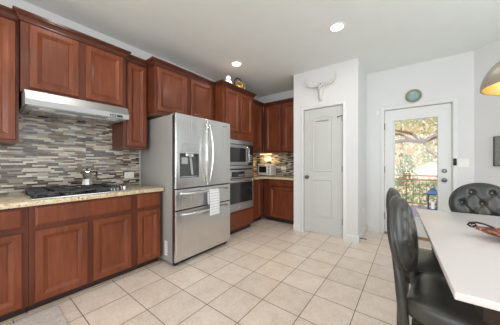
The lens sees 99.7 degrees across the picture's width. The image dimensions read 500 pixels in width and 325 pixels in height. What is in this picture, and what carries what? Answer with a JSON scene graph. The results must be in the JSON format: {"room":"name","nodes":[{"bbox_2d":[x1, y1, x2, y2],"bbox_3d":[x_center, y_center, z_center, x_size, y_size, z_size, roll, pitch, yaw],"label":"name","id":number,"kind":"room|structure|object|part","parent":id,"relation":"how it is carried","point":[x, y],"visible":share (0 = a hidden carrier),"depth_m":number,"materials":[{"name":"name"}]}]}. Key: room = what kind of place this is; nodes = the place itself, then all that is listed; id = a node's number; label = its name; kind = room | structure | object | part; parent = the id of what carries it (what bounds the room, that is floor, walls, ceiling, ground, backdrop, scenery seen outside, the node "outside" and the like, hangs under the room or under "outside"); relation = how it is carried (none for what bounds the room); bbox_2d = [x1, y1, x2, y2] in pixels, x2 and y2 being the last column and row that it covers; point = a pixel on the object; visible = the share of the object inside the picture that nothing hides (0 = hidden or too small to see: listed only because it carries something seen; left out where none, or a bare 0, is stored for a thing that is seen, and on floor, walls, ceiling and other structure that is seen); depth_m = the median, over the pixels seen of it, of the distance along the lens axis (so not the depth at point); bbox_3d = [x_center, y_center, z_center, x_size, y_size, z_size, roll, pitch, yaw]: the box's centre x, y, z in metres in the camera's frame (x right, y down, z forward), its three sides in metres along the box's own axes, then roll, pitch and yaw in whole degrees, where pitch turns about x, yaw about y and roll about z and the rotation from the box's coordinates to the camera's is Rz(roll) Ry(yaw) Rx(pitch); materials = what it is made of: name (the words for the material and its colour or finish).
{"room":"kitchen","nodes":[
{"label":"kitchen","id":0,"kind":"room"},
{"bbox_2d":[0,0,255,194],"bbox_3d":[-2.016,-0.175,2.315,0.100,2.750,7.250,0,0,37],"label":"wall","id":1,"kind":"structure","parent":0,"point":[21,4],"depth_m":2.39,"materials":[{"name":"white paint"}]},
{"bbox_2d":[0,4,18,144],"bbox_3d":[-2.304,-0.709,1.548,0.360,1.094,0.800,0,0,37],"label":"upper cabinet","id":2,"kind":"object","parent":1,"relation":"attached to","point":[9,22],"visible":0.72,"depth_m":1.73,"materials":[{"name":"brown wood"}]},
{"bbox_3d":[-2.179,-1.219,1.453,0.046,0.074,0.800,0,0,37],"label":"crown moulding","id":3,"kind":"part","parent":2,"relation":"part of","materials":[{"name":"brown wood"}]},
{"bbox_2d":[0,113,139,194],"bbox_3d":[-2.100,-0.083,2.111,0.009,0.762,1.944,0,0,37],"label":"tile backsplash","id":4,"kind":"structure","parent":1,"relation":"attached to","point":[50,151],"depth_m":2.23,"materials":[{"name":"tile"}]},
{"bbox_2d":[124,172,133,177],"bbox_3d":[-1.586,0.167,2.773,0.008,0.078,0.118,0,0,37],"label":"wall outlet","id":5,"kind":"object","parent":4,"relation":"attached to","point":[126,174],"visible":1,"depth_m":2.77,"materials":[{"name":"white plastic"}]},
{"bbox_2d":[12,6,130,107],"bbox_3d":[-1.792,-0.926,2.173,0.420,0.660,0.901,0,0,37],"label":"upper cabinet","id":6,"kind":"object","parent":1,"relation":"attached to","point":[55,58],"visible":0.98,"depth_m":1.98,"materials":[{"name":"brown wood"}]},
{"bbox_3d":[-1.766,-0.902,1.920,0.020,0.540,0.334,0,0,37],"label":"door","id":7,"kind":"part","parent":6,"relation":"part of","materials":[{"name":"brown wood"}]},
{"bbox_3d":[-1.650,-1.219,2.065,0.064,0.074,0.901,0,0,37],"label":"crown moulding","id":8,"kind":"part","parent":6,"relation":"part of","materials":[{"name":"brown wood"}]},
{"bbox_3d":[-1.529,-0.902,2.231,0.020,0.540,0.340,0,0,37],"label":"door","id":9,"kind":"part","parent":6,"relation":"part of","materials":[{"name":"brown wood"}]},
{"bbox_2d":[19,89,128,123],"bbox_3d":[-1.756,-0.525,2.148,0.492,0.138,0.786,0,0,37],"label":"range hood","id":10,"kind":"object","parent":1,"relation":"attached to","point":[31,102],"visible":0.98,"depth_m":1.97,"materials":[{"name":"metal"}]},
{"bbox_2d":[38,108,54,111],"bbox_3d":[-1.780,-0.459,1.849,0.080,0.004,0.100,0,0,37],"label":"lamp","id":11,"kind":"object","parent":10,"relation":"on","point":[45,109],"depth_m":1.83,"materials":[{"name":"white plastic"}]},
{"bbox_3d":[-1.756,-0.465,2.148,0.455,0.005,0.746,0,0,37],"label":"underside panel","id":12,"kind":"part","parent":10,"relation":"part of","materials":[{"name":"grey metal"}]},
{"bbox_2d":[112,54,147,149],"bbox_3d":[-1.486,-0.709,2.626,0.360,1.094,0.279,0,0,37],"label":"upper cabinet","id":13,"kind":"object","parent":1,"relation":"attached to","point":[131,134],"visible":0.78,"depth_m":2.54,"materials":[{"name":"brown wood"}]},
{"bbox_3d":[-1.364,-0.682,2.548,0.020,0.980,0.222,0,0,37],"label":"door","id":14,"kind":"part","parent":13,"relation":"part of","materials":[{"name":"brown wood"}]},
{"bbox_3d":[-1.361,-1.219,2.531,0.046,0.074,0.279,0,0,37],"label":"crown moulding","id":15,"kind":"part","parent":13,"relation":"part of","materials":[{"name":"brown wood"}]},
{"bbox_2d":[146,56,215,120],"bbox_3d":[-1.048,-0.926,3.065,0.527,0.659,1.036,0,0,37],"label":"upper cabinet","id":16,"kind":"object","parent":1,"relation":"attached to","point":[171,88],"visible":0.85,"depth_m":2.79,"materials":[{"name":"brown wood"}]},
{"bbox_3d":[-1.004,-0.903,2.747,0.020,0.537,0.420,0,0,37],"label":"door","id":17,"kind":"part","parent":16,"relation":"part of","materials":[{"name":"brown wood"}]},
{"bbox_3d":[-0.906,-1.219,2.957,0.171,0.074,1.036,0,0,37],"label":"crown moulding","id":18,"kind":"part","parent":16,"relation":"part of","materials":[{"name":"brown wood"}]},
{"bbox_3d":[-0.710,-0.903,3.133,0.020,0.537,0.410,0,0,37],"label":"door","id":19,"kind":"part","parent":16,"relation":"part of","materials":[{"name":"brown wood"}]},
{"bbox_2d":[253,154,255,174],"bbox_3d":[-0.148,0.050,4.683,0.009,0.496,0.991,0,0,37],"label":"tile backsplash","id":20,"kind":"structure","parent":1,"relation":"attached to","point":[254,155],"depth_m":5.01,"materials":[{"name":"tile"}]},
{"bbox_2d":[253,99,263,152],"bbox_3d":[-0.064,-0.728,4.398,0.482,1.056,0.646,0,0,37],"label":"upper cabinet","id":21,"kind":"object","parent":1,"relation":"attached to","point":[257,105],"visible":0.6,"depth_m":4.35,"materials":[{"name":"brown wood"}]},
{"bbox_3d":[0.096,-1.219,4.248,0.046,0.074,0.600,0,0,37],"label":"crown moulding","id":22,"kind":"part","parent":21,"relation":"part of","materials":[{"name":"brown wood"}]},
{"bbox_2d":[1,213,431,324],"bbox_3d":[-0.039,1.250,0.821,5.055,0.100,7.460,0,0,37],"label":"floor","id":23,"kind":"structure","parent":0,"point":[268,272],"depth_m":2.01,"materials":[{"name":"beige tile"}]},
{"bbox_2d":[0,207,27,324],"bbox_3d":[-2.195,0.769,1.479,0.616,0.861,0.822,0,0,37],"label":"base cabinet","id":24,"kind":"object","parent":23,"relation":"on","point":[14,221],"visible":0.98,"depth_m":1.56,"materials":[{"name":"brown wood"}]},
{"bbox_3d":[-1.958,0.426,1.299,0.020,0.148,0.761,0,0,37],"label":"drawer","id":25,"kind":"part","parent":24,"relation":"part of","materials":[{"name":"brown wood"}]},
{"bbox_3d":[-1.958,0.820,1.299,0.020,0.560,0.761,0,0,37],"label":"door","id":26,"kind":"part","parent":24,"relation":"part of","materials":[{"name":"brown wood"}]},
{"bbox_3d":[-2.012,1.191,1.340,0.016,0.018,0.820,0,0,37],"label":"shoe moulding","id":27,"kind":"part","parent":24,"relation":"part of","materials":[{"name":"brown wood"}]},
{"bbox_2d":[0,184,163,209],"bbox_3d":[-1.852,0.318,1.912,0.642,0.039,1.927,0,0,37],"label":"countertop","id":28,"kind":"structure","parent":24,"relation":"on","point":[11,201],"depth_m":1.82,"materials":[{"name":"beige stone"}]},
{"bbox_2d":[21,183,133,200],"bbox_3d":[-1.673,0.270,2.095,0.532,0.056,0.765,0,0,37],"label":"gas cooktop","id":29,"kind":"object","parent":28,"relation":"in","point":[41,193],"visible":0.98,"depth_m":1.95,"materials":[{"name":"metal"}]},
{"bbox_2d":[80,168,97,185],"bbox_3d":[-1.721,0.150,2.247,0.089,0.180,0.158,0,0,5],"label":"moka pot","id":30,"kind":"object","parent":29,"relation":"on","point":[86,174],"visible":1,"depth_m":2.20,"materials":[{"name":"metal"}]},
{"bbox_2d":[11,306,67,324],"bbox_3d":[-1.741,1.195,1.234,0.420,0.008,1.000,0,0,39],"label":"kitchen mat","id":31,"kind":"object","parent":23,"relation":"on","point":[53,316],"visible":1,"depth_m":1.60,"materials":[{"name":"beige fabric"}]},
{"bbox_2d":[27,194,133,313],"bbox_3d":[-1.708,0.769,2.121,0.616,0.861,0.786,0,0,37],"label":"base cabinet","id":32,"kind":"object","parent":23,"relation":"on","point":[75,247],"visible":0.96,"depth_m":1.87,"materials":[{"name":"brown wood"}]},
{"bbox_3d":[-1.584,0.820,1.792,0.020,0.560,0.340,0,0,37],"label":"door","id":33,"kind":"part","parent":32,"relation":"part of","materials":[{"name":"brown wood"}]},
{"bbox_3d":[-1.525,1.191,1.982,0.016,0.018,0.784,0,0,37],"label":"shoe moulding","id":34,"kind":"part","parent":32,"relation":"part of","materials":[{"name":"brown wood"}]},
{"bbox_3d":[-1.470,0.426,1.942,0.020,0.148,0.717,0,0,37],"label":"false drawer","id":35,"kind":"part","parent":32,"relation":"part of","materials":[{"name":"brown wood"}]},
{"bbox_3d":[-1.354,0.820,2.094,0.020,0.560,0.335,0,0,37],"label":"door","id":36,"kind":"part","parent":32,"relation":"part of","materials":[{"name":"brown wood"}]},
{"bbox_2d":[131,191,160,271],"bbox_3d":[-1.377,0.769,2.558,0.616,0.861,0.306,0,0,37],"label":"base cabinet","id":37,"kind":"object","parent":23,"relation":"on","point":[147,206],"visible":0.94,"depth_m":2.36,"materials":[{"name":"brown wood"}]},
{"bbox_3d":[-1.193,1.191,2.419,0.016,0.018,0.304,0,0,37],"label":"shoe moulding","id":38,"kind":"part","parent":37,"relation":"part of","materials":[{"name":"brown wood"}]},
{"bbox_3d":[-1.138,0.426,2.379,0.020,0.148,0.251,0,0,37],"label":"drawer","id":39,"kind":"part","parent":37,"relation":"part of","materials":[{"name":"brown wood"}]},
{"bbox_3d":[-1.138,0.820,2.379,0.020,0.560,0.251,0,0,37],"label":"door","id":40,"kind":"part","parent":37,"relation":"part of","materials":[{"name":"brown wood"}]},
{"bbox_2d":[142,112,229,265],"bbox_3d":[-0.850,0.317,2.951,0.878,1.766,0.906,0,0,37],"label":"refrigerator","id":41,"kind":"object","parent":23,"relation":"on","point":[187,156],"visible":0.92,"depth_m":2.60,"materials":[{"name":"grey metal"}]},
{"bbox_3d":[-0.732,-0.092,2.532,0.036,0.060,0.110,0,0,37],"label":"dispenser spout","id":42,"kind":"part","parent":41,"relation":"part of","materials":[{"name":"metal"}]},
{"bbox_3d":[-0.731,0.039,2.532,0.034,0.290,0.274,0,0,37],"label":"dispenser frame","id":43,"kind":"part","parent":41,"relation":"part of","materials":[{"name":"grey plastic"}]},
{"bbox_3d":[-0.711,-0.131,2.565,0.034,0.869,0.458,0,0,37],"label":"door","id":44,"kind":"part","parent":41,"relation":"part of","materials":[{"name":"metal"}]},
{"bbox_3d":[-0.707,-0.164,2.540,0.003,0.108,0.240,0,0,37],"label":"dispenser panel","id":45,"kind":"part","parent":41,"relation":"part of","materials":[{"name":"grey plastic"}]},
{"bbox_3d":[-0.576,0.432,2.743,0.034,0.240,0.906,0,0,37],"label":"drawer","id":46,"kind":"part","parent":41,"relation":"part of","materials":[{"name":"metal"}]},
{"bbox_3d":[-0.576,0.849,2.743,0.034,0.578,0.906,0,0,37],"label":"freezer drawer","id":47,"kind":"part","parent":41,"relation":"part of","materials":[{"name":"metal"}]},
{"bbox_3d":[-0.532,0.362,2.710,0.080,0.026,0.768,0,0,37],"label":"handle","id":48,"kind":"part","parent":41,"relation":"part of","materials":[{"name":"metal"}]},
{"bbox_3d":[-0.532,0.602,2.710,0.080,0.026,0.768,0,0,37],"label":"handle","id":49,"kind":"part","parent":41,"relation":"part of","materials":[{"name":"metal"}]},
{"bbox_3d":[-0.548,-0.122,2.692,0.030,0.744,0.082,0,0,-12],"label":"handle","id":50,"kind":"part","parent":41,"relation":"part of","materials":[{"name":"metal"}]},
{"bbox_3d":[-0.503,-0.122,2.753,0.072,0.743,0.028,0,0,13],"label":"handle","id":51,"kind":"part","parent":41,"relation":"part of","materials":[{"name":"metal"}]},
{"bbox_2d":[208,188,219,215],"bbox_3d":[-0.469,0.511,2.744,0.042,0.332,0.180,0,0,37],"label":"dish towel","id":52,"kind":"object","parent":41,"relation":"hanging from","point":[214,194],"visible":0.99,"depth_m":2.73,"materials":[{"name":"fabric"}]},
{"bbox_3d":[-0.435,-0.131,2.928,0.034,0.869,0.442,0,0,37],"label":"door","id":53,"kind":"part","parent":41,"relation":"part of","materials":[{"name":"metal"}]},
{"bbox_2d":[215,79,256,234],"bbox_3d":[-0.421,-0.028,3.756,0.690,2.456,0.897,0,0,37],"label":"tall cabinet","id":54,"kind":"object","parent":23,"relation":"on","point":[233,103],"visible":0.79,"depth_m":3.52,"materials":[{"name":"brown wood"}]},
{"bbox_2d":[225,76,231,82],"bbox_3d":[-0.364,-1.333,3.490,0.144,0.166,0.144,0,0,37],"label":"ceramic vase","id":55,"kind":"object","parent":54,"relation":"on","point":[228,78],"visible":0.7,"depth_m":3.45,"materials":[{"name":"white ceramic"}]},
{"bbox_3d":[-0.283,-0.839,3.427,0.020,0.667,0.337,0,0,37],"label":"door","id":56,"kind":"part","parent":54,"relation":"part of","materials":[{"name":"brown wood"}]},
{"bbox_3d":[-0.226,-1.219,3.608,0.201,0.074,0.897,0,0,37],"label":"crown moulding","id":57,"kind":"part","parent":54,"relation":"part of","materials":[{"name":"brown wood"}]},
{"bbox_2d":[234,78,244,88],"bbox_3d":[-0.170,-1.368,3.734,0.144,0.235,0.292,0,0,37],"label":"ornament","id":58,"kind":"object","parent":54,"relation":"on","point":[240,81],"visible":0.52,"depth_m":3.69,"materials":[{"name":"brown metal"}]},
{"bbox_3d":[-0.174,0.958,3.569,0.020,0.235,0.705,0,0,37],"label":"drawer","id":59,"kind":"part","parent":54,"relation":"part of","materials":[{"name":"brown wood"}]},
{"bbox_2d":[230,139,252,168],"bbox_3d":[-0.390,-0.133,3.733,0.656,0.482,0.741,0,0,37],"label":"microwave","id":60,"kind":"object","parent":54,"relation":"in","point":[241,152],"visible":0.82,"depth_m":3.58,"materials":[{"name":"metal"}]},
{"bbox_3d":[-0.205,-0.122,3.524,0.026,0.341,0.540,0,0,37],"label":"door","id":61,"kind":"part","parent":60,"relation":"part of","materials":[{"name":"metal"}]},
{"bbox_3d":[0.006,-0.122,3.802,0.022,0.341,0.151,0,0,37],"label":"control panel","id":62,"kind":"part","parent":60,"relation":"part of","materials":[{"name":"black plastic"}]},
{"bbox_2d":[229,169,254,212],"bbox_3d":[-0.380,0.463,3.726,0.679,0.690,0.741,0,0,37],"label":"wall oven","id":63,"kind":"object","parent":54,"relation":"in","point":[241,183],"visible":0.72,"depth_m":3.57,"materials":[{"name":"metal"}]},
{"bbox_3d":[-0.174,0.197,3.569,0.018,0.137,0.741,0,0,37],"label":"control panel","id":64,"kind":"part","parent":63,"relation":"part of","materials":[{"name":"metal"}]},
{"bbox_3d":[-0.134,0.305,3.538,0.059,0.021,0.703,0,0,37],"label":"handle","id":65,"kind":"part","parent":63,"relation":"part of","materials":[{"name":"metal"}]},
{"bbox_3d":[-0.064,-0.839,3.715,0.020,0.667,0.320,0,0,37],"label":"door","id":66,"kind":"part","parent":54,"relation":"part of","materials":[{"name":"brown wood"}]},
{"bbox_2d":[253,179,262,221],"bbox_3d":[-0.079,0.769,4.337,0.531,0.861,0.526,0,0,37],"label":"base cabinet","id":67,"kind":"object","parent":23,"relation":"on","point":[258,184],"visible":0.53,"depth_m":4.25,"materials":[{"name":"brown wood"}]},
{"bbox_2d":[264,179,293,223],"bbox_3d":[0.733,0.769,4.347,0.781,0.861,0.481,0,0,37],"label":"base cabinet","id":68,"kind":"object","parent":23,"relation":"on","point":[278,194],"visible":0.68,"depth_m":4.17,"materials":[{"name":"brown wood"}]},
{"bbox_2d":[253,175,293,179],"bbox_3d":[0.370,0.318,4.296,1.296,0.039,1.001,0,0,37],"label":"countertop","id":69,"kind":"structure","parent":68,"relation":"on","point":[256,177],"depth_m":4.25,"materials":[{"name":"beige stone"}]},
{"bbox_2d":[258,164,275,175],"bbox_3d":[0.372,0.168,4.700,0.344,0.258,0.271,0,0,37],"label":"toaster oven","id":70,"kind":"object","parent":69,"relation":"on","point":[263,169],"visible":0.94,"depth_m":4.60,"materials":[{"name":"white plastic"}]},
{"bbox_3d":[0.278,0.158,4.638,0.244,0.198,0.014,0,0,37],"label":"door","id":71,"kind":"part","parent":70,"relation":"part of","materials":[{"name":"white plastic"}]},
{"bbox_3d":[0.641,0.408,4.127,0.602,0.113,0.020,0,0,37],"label":"drawer","id":72,"kind":"part","parent":68,"relation":"part of","materials":[{"name":"brown wood"}]},
{"bbox_3d":[0.641,0.797,4.127,0.602,0.605,0.020,0,0,37],"label":"door","id":73,"kind":"part","parent":68,"relation":"part of","materials":[{"name":"brown wood"}]},
{"bbox_2d":[384,231,428,240],"bbox_3d":[2.641,1.188,3.362,0.837,0.023,0.170,0,0,37],"label":"sill","id":74,"kind":"structure","parent":23,"relation":"on","point":[385,232],"depth_m":3.26,"materials":[{"name":"brown wood"}]},
{"bbox_2d":[386,187,444,324],"bbox_3d":[1.363,0.704,1.570,0.569,0.992,0.496,0,0,42],"label":"dining chair","id":75,"kind":"object","parent":23,"relation":"on","point":[427,262],"visible":0.16,"depth_m":1.53,"materials":[{"name":"grey leather"}]},
{"bbox_3d":[1.200,0.435,1.717,0.076,0.436,0.470,-12,-8,42],"label":"backrest","id":76,"kind":"part","parent":75,"relation":"part of","materials":[{"name":"grey leather"}]},
{"bbox_3d":[1.329,0.859,1.841,0.097,0.683,0.053,0,0,20],"label":"leg","id":77,"kind":"part","parent":75,"relation":"part of","materials":[{"name":"brown wood"}]},
{"bbox_3d":[1.399,0.765,1.537,0.470,0.119,0.471,0,0,42],"label":"seat","id":78,"kind":"part","parent":75,"relation":"part of","materials":[{"name":"grey leather"}]},
{"bbox_2d":[387,195,483,324],"bbox_3d":[1.102,0.704,1.143,0.496,0.992,0.569,0,0,-44],"label":"dining chair","id":79,"kind":"object","parent":23,"relation":"on","point":[429,300],"visible":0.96,"depth_m":1.15,"materials":[{"name":"grey leather"}]},
{"bbox_3d":[0.831,0.859,1.169,0.053,0.683,0.097,0,0,-21],"label":"leg","id":80,"kind":"part","parent":79,"relation":"part of","materials":[{"name":"grey leather"}]},
{"bbox_3d":[0.951,0.435,1.302,0.470,0.436,0.076,0,-9,-44],"label":"backrest","id":81,"kind":"part","parent":79,"relation":"part of","materials":[{"name":"grey leather"}]},
{"bbox_3d":[1.088,0.859,1.416,0.097,0.683,0.053,0,0,24],"label":"leg","id":82,"kind":"part","parent":79,"relation":"part of","materials":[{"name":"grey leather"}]},
{"bbox_3d":[1.136,0.845,1.109,0.410,0.040,0.400,0,0,-44],"label":"seat frame","id":83,"kind":"part","parent":79,"relation":"part of","materials":[{"name":"brown wood"}]},
{"bbox_3d":[1.136,0.765,1.109,0.471,0.119,0.470,0,0,-44],"label":"seat","id":84,"kind":"part","parent":79,"relation":"part of","materials":[{"name":"grey leather"}]},
{"bbox_2d":[416,208,499,324],"bbox_3d":[1.530,0.820,1.102,0.940,0.760,1.577,0,0,34],"label":"dining table","id":85,"kind":"object","parent":23,"relation":"on","point":[468,258],"visible":0.91,"depth_m":0.99,"materials":[{"name":"white stone"}]},
{"bbox_2d":[466,221,499,236],"bbox_3d":[1.540,0.393,1.135,0.564,0.093,0.220,0,0,23],"label":"copper tray","id":86,"kind":"object","parent":85,"relation":"on","point":[490,230],"visible":1,"depth_m":1.24,"materials":[{"name":"brown metal"}]},
{"bbox_3d":[1.352,0.368,1.237,0.143,0.042,0.023,0,0,4],"label":"handle","id":87,"kind":"part","parent":86,"relation":"part of","materials":[{"name":"brown metal"}]},
{"bbox_3d":[1.540,0.400,1.135,0.540,0.056,0.220,0,0,23],"label":"dish","id":88,"kind":"part","parent":86,"relation":"part of","materials":[{"name":"orange metal"}]},
{"bbox_2d":[448,183,499,215],"bbox_3d":[2.206,0.704,1.940,0.496,0.992,0.569,0,0,35],"label":"dining chair","id":89,"kind":"object","parent":23,"relation":"on","point":[471,198],"visible":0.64,"depth_m":2.13,"materials":[{"name":"grey leather"}]},
{"bbox_2d":[23,0,499,97],"bbox_3d":[-0.039,-1.610,0.821,5.055,0.120,7.460,0,0,37],"label":"ceiling","id":90,"kind":"structure","parent":0,"point":[274,41],"depth_m":2.48,"materials":[{"name":"paint"}]},
{"bbox_2d":[230,61,241,66],"bbox_3d":[-0.213,-1.546,3.320,0.192,0.008,0.192,0,0,37],"label":"recessed light","id":91,"kind":"object","parent":90,"relation":"in","point":[233,63],"visible":1,"depth_m":3.30,"materials":[{"name":"white plastic"}]},
{"bbox_2d":[328,21,345,31],"bbox_3d":[0.996,-1.546,2.417,0.192,0.008,0.192,0,0,37],"label":"recessed light","id":92,"kind":"object","parent":90,"relation":"in","point":[337,26],"visible":1,"depth_m":2.40,"materials":[{"name":"white plastic"}]},
{"bbox_2d":[480,61,499,94],"bbox_3d":[1.564,-0.988,1.098,0.500,1.123,0.500,0,0,37],"label":"pendant lamp","id":93,"kind":"object","parent":90,"relation":"hanging from","point":[490,85],"visible":1,"depth_m":1.20,"materials":[{"name":"metal"}]},
{"bbox_2d":[256,90,293,212],"bbox_3d":[0.705,-0.175,4.738,1.303,2.750,0.100,0,0,37],"label":"wall","id":94,"kind":"structure","parent":0,"point":[288,94],"depth_m":4.87,"materials":[{"name":"white paint"}]},
{"bbox_2d":[257,153,293,175],"bbox_3d":[0.674,0.050,4.691,1.288,0.496,0.009,0,0,37],"label":"tile backsplash","id":95,"kind":"structure","parent":94,"relation":"attached to","point":[280,159],"depth_m":4.68,"materials":[{"name":"tile"}]},
{"bbox_2d":[263,97,293,153],"bbox_3d":[0.730,-0.728,4.408,0.859,1.056,0.387,0,0,37],"label":"upper cabinet","id":96,"kind":"object","parent":94,"relation":"attached to","point":[278,115],"visible":0.75,"depth_m":4.30,"materials":[{"name":"brown wood"}]},
{"bbox_3d":[0.474,-0.701,4.405,0.345,0.942,0.020,0,0,37],"label":"door","id":97,"kind":"part","parent":96,"relation":"part of","materials":[{"name":"brown wood"}]},
{"bbox_3d":[0.627,-1.219,4.272,0.859,0.074,0.046,0,0,37],"label":"crown moulding","id":98,"kind":"part","parent":96,"relation":"part of","materials":[{"name":"brown wood"}]},
{"bbox_3d":[0.814,-0.701,4.147,0.352,0.942,0.020,0,0,37],"label":"door","id":99,"kind":"part","parent":96,"relation":"part of","materials":[{"name":"brown wood"}]},
{"bbox_2d":[294,58,365,235],"bbox_3d":[1.419,-0.175,3.745,1.036,2.750,0.758,0,0,37],"label":"wall","id":100,"kind":"structure","parent":0,"point":[349,83],"depth_m":3.30,"materials":[{"name":"white paint"}]},
{"bbox_2d":[304,72,335,100],"bbox_3d":[1.140,-1.203,3.429,0.518,0.399,0.078,0,0,37],"label":"skull","id":101,"kind":"object","parent":100,"relation":"attached to","point":[320,87],"visible":1,"depth_m":3.41},
{"bbox_2d":[301,100,345,240],"bbox_3d":[1.200,0.124,3.480,0.742,2.151,0.108,0,0,37],"label":"door frame","id":102,"kind":"structure","parent":100,"relation":"attached to","point":[338,103],"depth_m":3.37,"materials":[{"name":"white paint"}]},
{"bbox_2d":[304,105,342,237],"bbox_3d":[1.182,0.143,3.447,0.626,2.063,0.097,0,0,37],"label":"door","id":103,"kind":"structure","parent":100,"relation":"in","point":[323,127],"depth_m":3.44,"materials":[{"name":"white paint"}]},
{"bbox_3d":[1.183,-0.305,3.458,0.336,0.920,0.009,0,0,37],"label":"panel","id":104,"kind":"part","parent":103,"relation":"part of","materials":[{"name":"white paint"}]},
{"bbox_3d":[1.183,0.595,3.458,0.336,0.640,0.009,0,0,37],"label":"panel","id":105,"kind":"part","parent":103,"relation":"part of","materials":[{"name":"white paint"}]},
{"bbox_2d":[293,224,358,243],"bbox_3d":[1.191,1.147,3.433,1.050,0.105,0.014,0,0,37],"label":"baseboard","id":106,"kind":"structure","parent":100,"relation":"attached to","point":[350,238],"depth_m":3.19,"materials":[{"name":"white paint"}]},
{"bbox_2d":[358,224,366,242],"bbox_3d":[1.832,1.147,3.421,0.014,0.105,0.742,0,0,37],"label":"baseboard","id":107,"kind":"structure","parent":100,"relation":"attached to","point":[364,230],"depth_m":3.38,"materials":[{"name":"white paint"}]},
{"bbox_2d":[366,51,473,225],"bbox_3d":[2.643,-0.175,3.380,1.536,2.750,0.140,0,0,37],"label":"wall","id":108,"kind":"structure","parent":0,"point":[450,76],"depth_m":3.28,"materials":[{"name":"white paint"}]},
{"bbox_2d":[367,224,379,231],"bbox_3d":[2.586,1.147,3.326,1.298,0.105,0.014,0,0,37],"label":"baseboard","id":109,"kind":"structure","parent":108,"relation":"attached to","point":[373,228],"depth_m":3.66,"materials":[{"name":"white paint"}]},
{"bbox_2d":[405,89,421,101],"bbox_3d":[2.578,-1.047,3.327,0.206,0.206,0.021,0,0,37],"label":"decorative plate","id":110,"kind":"object","parent":108,"relation":"attached to","point":[414,95],"visible":1,"depth_m":3.32,"materials":[{"name":"blue ceramic"}]},
{"bbox_3d":[2.579,-1.047,3.329,0.136,0.136,0.015,0,0,37],"label":"plate","id":111,"kind":"part","parent":110,"relation":"part of","materials":[{"name":"blue ceramic"}]},
{"bbox_2d":[384,103,450,237],"bbox_3d":[2.610,0.152,3.331,0.828,2.036,0.106,0,0,37],"label":"door","id":112,"kind":"structure","parent":108,"relation":"in","point":[442,112],"depth_m":3.19,"materials":[{"name":"white paint"}]},
{"bbox_3d":[2.615,0.092,3.340,0.573,1.595,0.022,0,0,37],"label":"glazing frame","id":113,"kind":"part","parent":112,"relation":"part of","materials":[{"name":"white paint"}]},
{"bbox_2d":[380,97,457,232],"bbox_3d":[2.629,0.131,3.347,0.963,2.139,0.108,0,0,37],"label":"door frame","id":114,"kind":"structure","parent":108,"relation":"attached to","point":[454,101],"depth_m":3.35,"materials":[{"name":"white paint"}]},
{"bbox_2d":[458,159,468,166],"bbox_3d":[3.028,0.010,2.993,0.115,0.118,0.010,0,0,37],"label":"light switch","id":115,"kind":"object","parent":108,"relation":"attached to","point":[461,162],"visible":1,"depth_m":2.99,"materials":[{"name":"white plastic"}]},
{"bbox_2d":[474,40,499,186],"bbox_3d":[3.281,-0.175,2.105,0.100,2.750,1.683,0,0,-8],"label":"wall","id":116,"kind":"structure","parent":0,"point":[486,107],"depth_m":2.81,"materials":[{"name":"white paint"}]},
{"bbox_2d":[493,136,499,165],"bbox_3d":[3.161,-0.140,2.496,0.028,0.380,0.430,0,0,-8],"label":"framed picture","id":117,"kind":"object","parent":116,"relation":"attached to","point":[496,139],"visible":1,"depth_m":2.68,"materials":[{"name":"grey fabric"}]},
{"label":"outside","id":118,"kind":"structure","parent":0,"visible":0},
{"bbox_2d":[410,205,435,216],"bbox_3d":[4.197,1.340,4.703,9.000,0.040,3.827,0,0,37],"label":"deck","id":119,"kind":"object","parent":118,"point":[413,207],"depth_m":6.03,"materials":[{"name":"grey wood"}]},
{"bbox_2d":[395,174,436,205],"bbox_3d":[5.463,0.850,6.085,9.145,0.940,0.100,0,0,37],"label":"deck railing","id":120,"kind":"object","parent":119,"relation":"on","point":[396,175],"visible":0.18,"depth_m":6.35,"materials":[{"name":"brown wood"}]},
{"bbox_3d":[5.326,0.400,6.189,8.800,0.040,0.100,0,0,37],"label":"rail","id":121,"kind":"part","parent":120,"relation":"part of","materials":[{"name":"brown wood"}]},
{"bbox_3d":[5.326,0.530,6.189,8.800,0.040,0.040,0,0,37],"label":"rail","id":122,"kind":"part","parent":120,"relation":"part of","materials":[{"name":"brown wood"}]},
{"bbox_3d":[5.326,1.240,6.189,8.800,0.040,0.040,0,0,37],"label":"rail","id":123,"kind":"part","parent":120,"relation":"part of","materials":[{"name":"brown wood"}]},
{"bbox_2d":[426,185,436,209],"bbox_3d":[5.066,0.974,5.847,0.280,0.691,0.280,0,0,37],"label":"lantern","id":124,"kind":"object","parent":119,"relation":"on","point":[432,191],"visible":0.73,"depth_m":5.82,"materials":[{"name":"blue metal"}]},
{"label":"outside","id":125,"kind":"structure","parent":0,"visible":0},
{"bbox_2d":[395,158,436,206],"bbox_3d":[17.231,0.302,22.701,60.000,3.805,40.000,0,0,37],"label":"yard","id":126,"kind":"structure","parent":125,"point":[430,168],"depth_m":22.42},
{"bbox_2d":[395,153,417,203],"bbox_3d":[7.246,0.848,9.815,0.920,2.566,0.704,0,0,37],"label":"shrub","id":127,"kind":"object","parent":126,"relation":"on","point":[408,156],"visible":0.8,"depth_m":9.78,"materials":[{"name":"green plant"}]},
{"bbox_2d":[395,118,436,185],"bbox_3d":[12.542,-1.680,17.508,5.426,7.379,4.316,0,0,37],"label":"tree","id":128,"kind":"object","parent":126,"relation":"on","point":[400,154],"visible":0.3,"depth_m":16.32,"materials":[{"name":"brown plant"}]},
{"bbox_2d":[395,117,436,163],"bbox_3d":[8.711,-0.949,10.078,6.940,6.148,3.715,0,0,26],"label":"oak tree","id":129,"kind":"object","parent":126,"relation":"on","point":[416,139],"visible":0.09,"depth_m":9.97,"materials":[{"name":"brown plant"}]},
{"bbox_2d":[407,181,436,207],"bbox_3d":[7.372,1.434,8.194,2.040,1.412,1.446,0,0,37],"label":"shrub","id":130,"kind":"object","parent":126,"relation":"on","point":[423,189],"visible":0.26,"depth_m":8.42,"materials":[{"name":"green plant"}]}
]}

